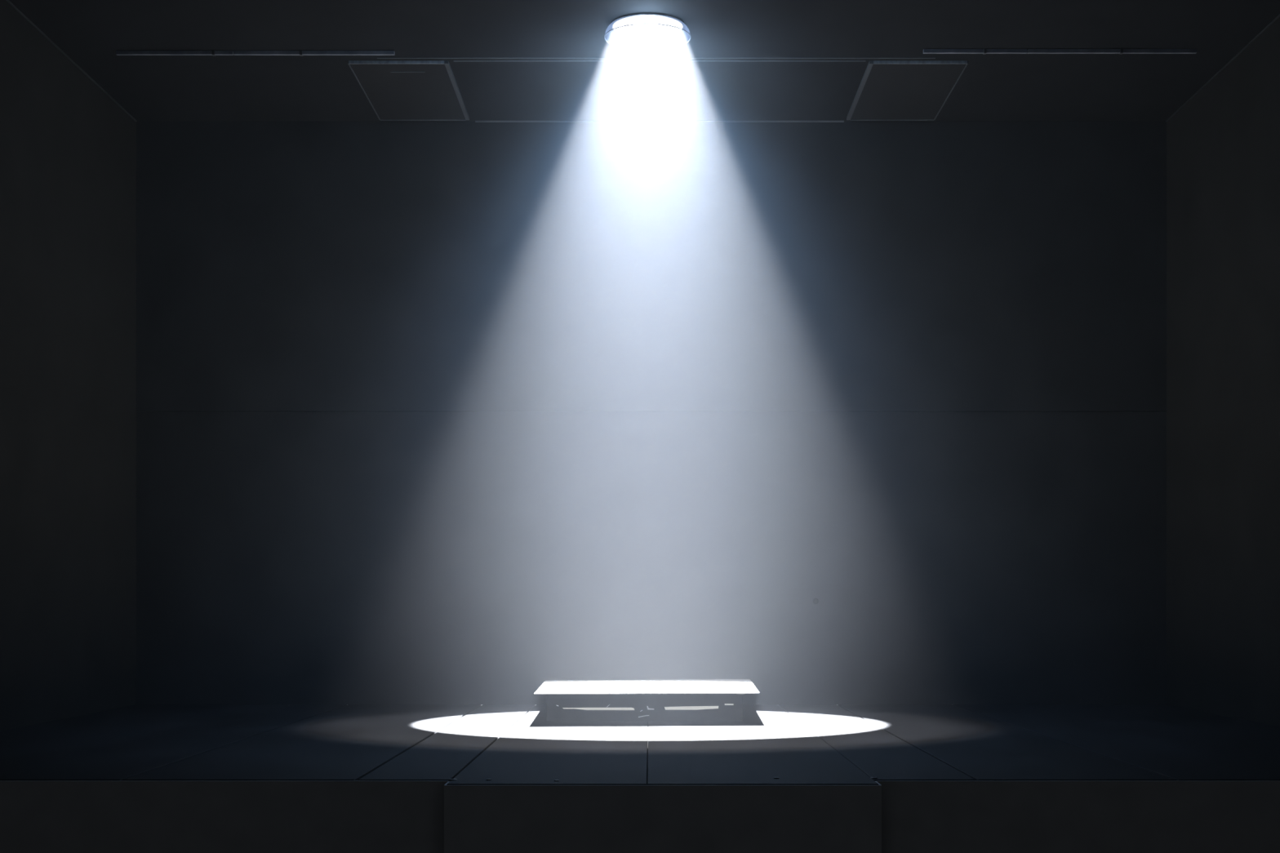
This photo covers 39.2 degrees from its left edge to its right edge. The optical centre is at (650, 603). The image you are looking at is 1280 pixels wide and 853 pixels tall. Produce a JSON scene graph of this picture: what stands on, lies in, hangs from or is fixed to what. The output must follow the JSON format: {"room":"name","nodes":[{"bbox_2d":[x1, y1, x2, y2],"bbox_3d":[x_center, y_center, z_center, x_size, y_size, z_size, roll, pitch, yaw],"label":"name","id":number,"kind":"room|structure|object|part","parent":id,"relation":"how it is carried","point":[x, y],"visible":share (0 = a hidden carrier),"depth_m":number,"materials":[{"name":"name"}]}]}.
{"room":"theater stage","nodes":[
{"label":"theater stage","id":0,"kind":"room"},
{"bbox_2d":[0,0,136,731],"bbox_3d":[-5.100,-1.483,8.100,0.200,6.826,19.200,0,0,0],"label":"wall","id":1,"kind":"structure","parent":0,"point":[68,150],"depth_m":15.32,"materials":[{"name":"black paint"}]},
{"bbox_2d":[5,0,137,121],"bbox_3d":[-4.994,-4.690,13.975,0.012,0.012,6.950,0,0,0],"label":"trim","id":2,"kind":"structure","parent":1,"relation":"attached to","point":[8,1],"depth_m":15.41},
{"bbox_2d":[0,704,1279,852],"bbox_3d":[0.010,1.502,8.005,10.020,1.057,19.010,0,0,0],"label":"floor","id":3,"kind":"structure","parent":0,"point":[137,778],"depth_m":10.09,"materials":[{"name":"black paint"}]},
{"bbox_3d":[-3.978,1.005,13.761,2.043,0.050,7.498,0,0,0],"label":"deck panel","id":4,"kind":"part","parent":3,"relation":"part of","materials":[{"name":"black paint"}]},
{"bbox_3d":[-2.297,1.005,13.761,1.292,0.050,7.498,0,0,0],"label":"deck panel","id":5,"kind":"part","parent":3,"relation":"part of","materials":[{"name":"black paint"}]},
{"bbox_3d":[-1.375,1.005,13.761,0.507,0.050,7.498,0,0,0],"label":"deck panel","id":6,"kind":"part","parent":3,"relation":"part of","materials":[{"name":"black paint"}]},
{"bbox_3d":[-0.564,1.005,13.640,1.088,0.050,7.740,0,0,0],"label":"deck panel","id":7,"kind":"part","parent":3,"relation":"part of","materials":[{"name":"black paint"}]},
{"bbox_2d":[533,679,759,721],"bbox_3d":[-0.016,0.847,15.671,1.921,0.266,2.732,0,0,0],"label":"plinth","id":8,"kind":"object","parent":3,"relation":"on","point":[695,700],"visible":1,"depth_m":15.00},
{"bbox_3d":[0.614,1.005,13.640,1.259,0.050,7.740,0,0,0],"label":"deck panel","id":9,"kind":"part","parent":3,"relation":"part of","materials":[{"name":"black paint"}]},
{"bbox_3d":[1.530,1.005,13.761,0.566,0.050,7.498,0,0,0],"label":"deck panel","id":10,"kind":"part","parent":3,"relation":"part of","materials":[{"name":"black paint"}]},
{"bbox_3d":[2.380,1.005,13.761,1.108,0.050,7.498,0,0,0],"label":"deck panel","id":11,"kind":"part","parent":3,"relation":"part of","materials":[{"name":"black paint"}]},
{"bbox_3d":[3.983,1.005,13.761,2.074,0.050,7.498,0,0,0],"label":"deck panel","id":12,"kind":"part","parent":3,"relation":"part of","materials":[{"name":"black paint"}]},
{"bbox_2d":[8,0,1279,120],"bbox_3d":[0.010,-4.756,8.100,10.020,0.120,19.200,0,0,0],"label":"ceiling","id":13,"kind":"structure","parent":0,"point":[1027,86],"depth_m":15.12,"materials":[{"name":"black paint"}]},
{"bbox_2d":[115,49,394,56],"bbox_3d":[-3.351,-4.676,15.241,2.358,0.040,0.040,0,0,0],"label":"ceiling track","id":14,"kind":"object","parent":13,"relation":"attached to","point":[213,52],"visible":1,"depth_m":15.22,"materials":[{"name":"black metal"}]},
{"bbox_2d":[347,60,469,120],"bbox_3d":[-2.180,-4.681,16.427,0.870,0.030,1.816,0,0,0],"label":"ceiling panel","id":15,"kind":"object","parent":13,"relation":"attached to","point":[395,90],"visible":1,"depth_m":16.29,"materials":[{"name":"grey metal"}]},
{"bbox_3d":[-2.610,-4.683,16.427,0.010,0.026,1.816,0,0,0],"label":"rail","id":16,"kind":"part","parent":15,"relation":"part of","materials":[{"name":"black metal"}]},
{"bbox_3d":[-2.193,-4.683,15.526,0.822,0.026,0.012,0,0,0],"label":"rail","id":17,"kind":"part","parent":15,"relation":"part of","materials":[{"name":"grey metal"}]},
{"bbox_3d":[-2.193,-4.681,17.328,0.822,0.030,0.014,0,0,0],"label":"rail","id":18,"kind":"part","parent":15,"relation":"part of","materials":[{"name":"black metal"}]},
{"bbox_3d":[-1.763,-4.683,16.427,0.036,0.026,1.816,0,0,0],"label":"rail","id":19,"kind":"part","parent":15,"relation":"part of","materials":[{"name":"grey metal"}]},
{"bbox_2d":[604,13,690,51],"bbox_3d":[-0.022,-5.229,14.570,0.702,1.274,0.702,0,0,0],"label":"ceiling spotlight","id":20,"kind":"object","parent":13,"relation":"attached to","point":[637,17],"visible":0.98,"depth_m":14.78,"materials":[{"name":"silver metal"}]},
{"bbox_2d":[377,57,935,58],"bbox_3d":[0.050,-4.693,15.440,4.800,0.006,0.012,0,0,0],"label":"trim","id":21,"kind":"structure","parent":13,"relation":"attached to","point":[377,57],"depth_m":15.44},
{"bbox_2d":[453,60,866,61],"bbox_3d":[0.080,-4.692,15.515,3.560,0.008,0.012,0,0,0],"label":"trim","id":22,"kind":"structure","parent":13,"relation":"attached to","point":[454,60],"depth_m":15.51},
{"bbox_2d":[846,60,968,120],"bbox_3d":[2.320,-4.681,16.427,0.854,0.030,1.816,0,0,0],"label":"ceiling panel","id":23,"kind":"object","parent":13,"relation":"attached to","point":[887,90],"visible":1,"depth_m":16.29,"materials":[{"name":"grey metal"}]},
{"bbox_3d":[1.911,-4.683,16.427,0.036,0.026,1.816,0,0,0],"label":"rail","id":24,"kind":"part","parent":23,"relation":"part of","materials":[{"name":"grey metal"}]},
{"bbox_3d":[2.333,-4.681,17.328,0.806,0.030,0.014,0,0,0],"label":"rail","id":25,"kind":"part","parent":23,"relation":"part of","materials":[{"name":"black metal"}]},
{"bbox_3d":[2.333,-4.683,15.526,0.806,0.026,0.012,0,0,0],"label":"rail","id":26,"kind":"part","parent":23,"relation":"part of","materials":[{"name":"grey metal"}]},
{"bbox_3d":[2.742,-4.683,16.427,0.010,0.026,1.816,0,0,0],"label":"rail","id":27,"kind":"part","parent":23,"relation":"part of","materials":[{"name":"black metal"}]},
{"bbox_2d":[923,48,1196,54],"bbox_3d":[3.465,-4.676,15.196,2.310,0.040,0.040,0,0,0],"label":"ceiling track","id":28,"kind":"object","parent":13,"relation":"attached to","point":[984,51],"visible":1,"depth_m":15.18,"materials":[{"name":"black metal"}]},
{"bbox_2d":[136,120,1166,704],"bbox_3d":[0.010,-1.858,17.581,10.020,5.676,0.258,0,0,0],"label":"wall","id":29,"kind":"structure","parent":0,"point":[428,412],"depth_m":17.46,"materials":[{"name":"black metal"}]},
{"bbox_3d":[0.010,-3.285,17.581,10.020,2.822,0.238,0,0,0],"label":"wall panel","id":30,"kind":"part","parent":29,"relation":"part of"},
{"bbox_3d":[0.010,-0.445,17.583,10.020,2.850,0.234,0,0,0],"label":"wall panel","id":31,"kind":"part","parent":29,"relation":"part of","materials":[{"name":"black paint"}]},
{"bbox_2d":[475,120,844,122],"bbox_3d":[0.090,-4.690,17.451,3.580,0.012,0.022,0,0,0],"label":"trim","id":32,"kind":"structure","parent":29,"relation":"attached to","point":[476,121],"depth_m":17.44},
{"bbox_2d":[1166,17,1279,726],"bbox_3d":[5.120,-1.483,8.100,0.200,6.826,19.200,0,0,0],"label":"wall","id":33,"kind":"structure","parent":0,"point":[1223,146],"depth_m":15.67,"materials":[{"name":"black paint"}]},
{"bbox_2d":[1165,13,1279,121],"bbox_3d":[5.014,-4.690,13.975,0.012,0.012,6.950,0,0,0],"label":"trim","id":34,"kind":"structure","parent":33,"relation":"attached to","point":[1278,15],"depth_m":15.63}
]}

